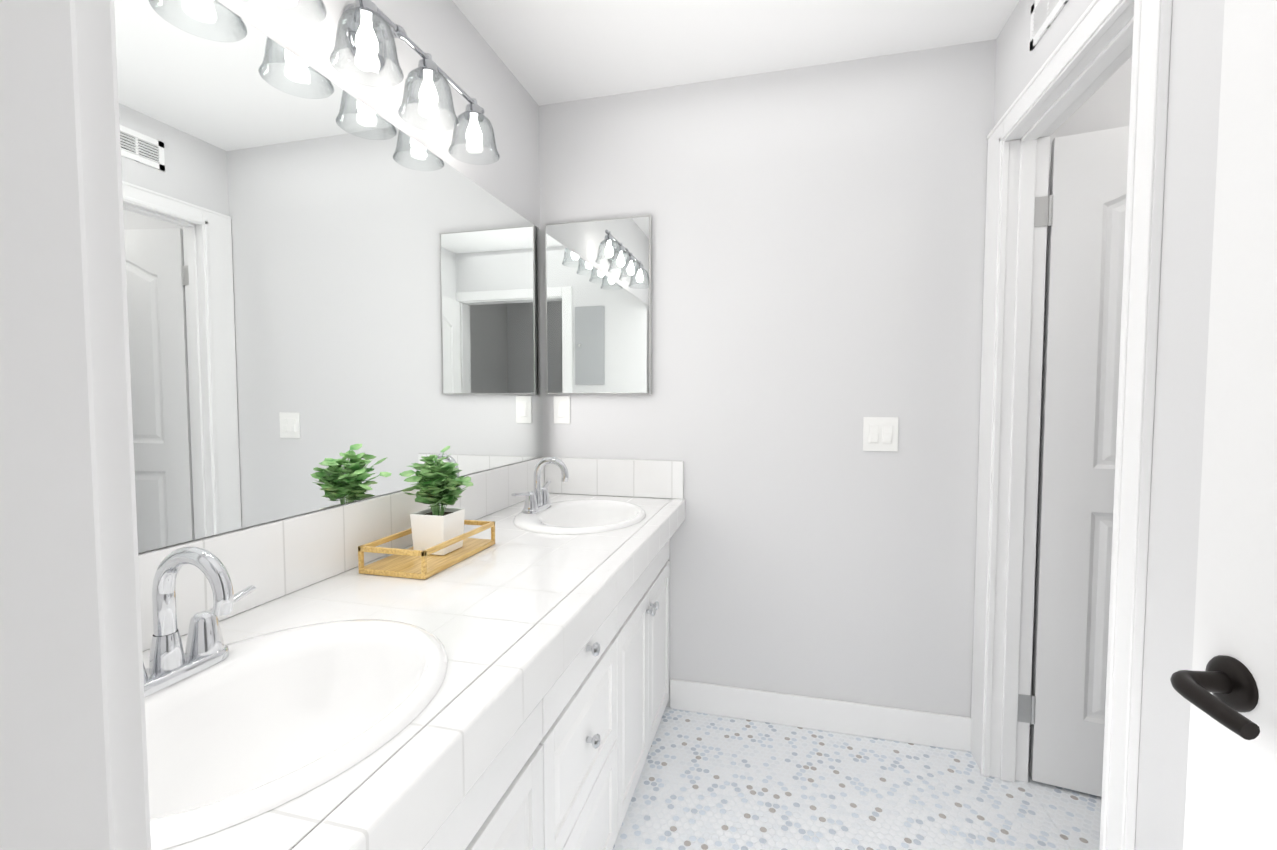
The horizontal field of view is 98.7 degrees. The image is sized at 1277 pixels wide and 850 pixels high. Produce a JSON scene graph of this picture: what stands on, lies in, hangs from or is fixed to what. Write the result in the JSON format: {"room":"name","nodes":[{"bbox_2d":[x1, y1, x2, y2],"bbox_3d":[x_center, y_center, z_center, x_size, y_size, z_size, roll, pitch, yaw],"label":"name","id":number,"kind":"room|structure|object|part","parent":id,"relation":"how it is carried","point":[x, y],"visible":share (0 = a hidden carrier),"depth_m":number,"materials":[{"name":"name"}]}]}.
{"room":"bathroom","nodes":[
{"label":"bathroom","id":0,"kind":"room"},
{"bbox_2d":[138,0,539,553],"bbox_3d":[-0.707,-0.041,1.357,0.110,2.440,2.190,1,3,15],"label":"wall","id":1,"kind":"structure","parent":0,"point":[446,35],"depth_m":1.60,"materials":[{"name":"paint"}]},
{"bbox_2d":[114,0,542,552],"bbox_3d":[-0.650,-0.292,1.329,0.005,0.936,1.963,1,3,15],"label":"mirror","id":2,"kind":"object","parent":1,"relation":"attached to","point":[334,294],"visible":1,"depth_m":1.11,"materials":[{"name":"clear glass"}]},
{"bbox_2d":[245,0,499,164],"bbox_3d":[-0.570,-0.877,1.282,0.170,0.212,0.783,1,3,15],"label":"sconce","id":3,"kind":"object","parent":1,"relation":"attached to","point":[366,37],"visible":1,"depth_m":1.30,"materials":[{"name":"glass"}]},
{"bbox_2d":[138,457,683,650],"bbox_3d":[-0.360,0.257,1.280,0.602,0.152,1.964,1,3,15],"label":"backsplash","id":4,"kind":"structure","parent":1,"relation":"attached to","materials":[{"name":"tile"}]},
{"bbox_2d":[452,0,1018,105],"bbox_3d":[0.144,-1.289,1.076,1.870,0.080,2.190,1,3,15],"label":"ceiling","id":5,"kind":"structure","parent":0,"point":[551,51],"depth_m":1.80,"materials":[{"name":"paint"}]},
{"bbox_2d":[539,39,1131,724],"bbox_3d":[0.991,-0.071,1.989,2.860,2.440,0.110,1,3,15],"label":"wall","id":6,"kind":"structure","parent":0,"point":[817,261],"depth_m":2.02,"materials":[{"name":"paint"}]},
{"bbox_2d":[554,396,569,423],"bbox_3d":[-0.318,-0.064,2.267,0.072,0.116,0.010,1,3,15],"label":"light switch","id":7,"kind":"object","parent":6,"relation":"attached to","point":[561,409],"visible":1,"depth_m":2.26,"materials":[{"name":"white plastic"}]},
{"bbox_2d":[545,214,651,394],"bbox_3d":[-0.165,-0.471,2.202,0.445,0.696,0.020,1,3,15],"label":"mirrored medicine cabinet","id":8,"kind":"object","parent":6,"relation":"attached to","point":[598,304],"visible":1,"depth_m":2.19,"materials":[{"name":"silver mirror"}]},
{"bbox_2d":[670,679,970,751],"bbox_3d":[0.658,1.087,2.068,1.097,0.120,0.013,1,3,15],"label":"baseboard","id":9,"kind":"structure","parent":6,"relation":"attached to","point":[907,726],"depth_m":2.03,"materials":[{"name":"paint"}]},
{"bbox_2d":[863,417,898,450],"bbox_3d":[0.868,0.033,1.963,0.116,0.122,0.010,1,3,15],"label":"double light switch","id":10,"kind":"object","parent":6,"relation":"attached to","point":[880,433],"visible":1,"depth_m":1.96,"materials":[{"name":"white plastic"}]},
{"bbox_2d":[1029,725,1030,759],"bbox_3d":[1.760,1.101,1.780,0.960,0.120,0.017,1,3,15],"label":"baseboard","id":11,"kind":"structure","parent":6,"relation":"attached to","point":[1030,742],"depth_m":1.87,"materials":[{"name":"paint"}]},
{"bbox_2d":[612,707,1101,849],"bbox_3d":[0.677,1.235,1.057,2.970,0.080,2.190,1,3,15],"label":"floor","id":12,"kind":"structure","parent":0,"point":[710,782],"depth_m":1.71,"materials":[{"name":"tile"}]},
{"bbox_2d":[138,457,684,849],"bbox_3d":[-0.356,0.659,1.298,0.609,1.047,1.964,1,3,15],"label":"bathroom vanity","id":13,"kind":"object","parent":12,"relation":"on","point":[308,685],"visible":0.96,"depth_m":0.91,"materials":[{"name":"tile"}]},
{"bbox_2d":[143,547,255,696],"bbox_3d":[-0.600,0.253,0.732,0.141,0.183,0.284,1,3,15],"label":"faucet","id":14,"kind":"object","parent":13,"relation":"on","point":[172,671],"depth_m":0.74,"materials":[{"name":"silver metal"}]},
{"bbox_2d":[145,619,447,849],"bbox_3d":[-0.488,0.420,0.711,0.430,0.150,0.510,1,3,15],"label":"sink","id":15,"kind":"object","parent":13,"relation":"in","point":[249,742],"depth_m":0.76,"materials":[{"name":"ceramic"}]},
{"bbox_2d":[358,520,494,579],"bbox_3d":[-0.509,0.297,1.357,0.172,0.062,0.305,1,3,15],"label":"bamboo tray","id":16,"kind":"object","parent":13,"relation":"on","point":[414,564],"visible":0.77,"depth_m":1.27,"materials":[{"name":"brown wood"}]},
{"bbox_2d":[399,446,472,554],"bbox_3d":[-0.496,0.185,1.374,0.182,0.258,0.173,1,3,15],"label":"potted plant","id":17,"kind":"object","parent":16,"relation":"on","point":[438,484],"visible":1,"depth_m":1.34,"materials":[{"name":"green plant"}]},
{"bbox_3d":[-0.502,0.265,1.374,0.094,0.098,0.094,1,3,15],"label":"pot","id":18,"kind":"part","parent":17,"relation":"part of","materials":[{"name":"ceramic"}]},
{"bbox_2d":[511,457,568,513],"bbox_3d":[-0.305,0.200,1.868,0.141,0.183,0.284,1,3,15],"label":"faucet","id":19,"kind":"object","parent":13,"relation":"on","point":[537,501],"depth_m":1.86,"materials":[{"name":"silver metal"}]},
{"bbox_2d":[513,499,645,533],"bbox_3d":[-0.193,0.366,1.847,0.430,0.150,0.510,1,3,15],"label":"sink","id":20,"kind":"object","parent":13,"relation":"in","point":[556,516],"depth_m":1.92,"materials":[{"name":"white ceramic"}]},
{"bbox_2d":[994,0,1224,849],"bbox_3d":[0.996,-0.020,0.915,0.110,2.440,1.970,1,3,15],"label":"wall","id":21,"kind":"structure","parent":0,"point":[1196,45],"depth_m":0.97,"materials":[{"name":"paint"}]},
{"bbox_2d":[1030,0,1067,50],"bbox_3d":[1.076,-1.117,1.409,0.009,0.120,0.300,1,3,15],"label":"air vent","id":22,"kind":"object","parent":21,"relation":"in","point":[1044,13],"visible":1,"depth_m":1.49,"materials":[{"name":"paint"}]},
{"bbox_2d":[971,0,1171,849],"bbox_3d":[1.122,0.113,1.449,0.135,2.125,0.878,1,3,15],"label":"trim","id":23,"kind":"structure","parent":21,"relation":"attached to","point":[1102,42],"depth_m":1.59,"materials":[{"name":"paint"}]},
{"bbox_2d":[1017,195,1052,724],"bbox_3d":[1.252,0.128,1.732,0.050,1.670,0.011,1,3,15],"label":"hinges on the doorway trim","id":24,"kind":"object","parent":23,"relation":"attached to","point":[1043,211],"visible":1,"depth_m":1.70,"materials":[{"name":"silver metal"}]},
{"bbox_2d":[1030,126,1128,796],"bbox_3d":[1.575,0.142,1.572,0.661,2.030,0.212,1,3,15],"label":"hall door","id":25,"kind":"structure","parent":21,"relation":"in","point":[1088,192],"depth_m":1.69,"materials":[{"name":"paint"}]},
{"bbox_3d":[-0.064,0.018,0.116,1.760,2.440,0.110,1,3,15],"label":"wall","id":26,"kind":"structure","parent":0,"visible":0},
{"bbox_2d":[0,0,150,849],"bbox_3d":[0.205,0.181,0.054,1.055,2.120,0.146,1,3,15],"label":"trim","id":27,"kind":"structure","parent":26,"relation":"attached to","point":[73,762],"depth_m":0.20,"materials":[{"name":"paint"}]},
{"bbox_2d":[1170,0,1276,849],"bbox_3d":[0.698,0.199,0.380,0.193,2.030,0.758,1,3,15],"label":"entry door","id":28,"kind":"structure","parent":26,"relation":"in","point":[1226,687],"depth_m":0.69,"materials":[{"name":"paint"}]},
{"bbox_3d":[0.713,0.330,0.670,0.079,0.066,0.140,1,3,15],"label":"handle","id":29,"kind":"part","parent":28,"relation":"part of","materials":[{"name":"black metal"}]}
]}

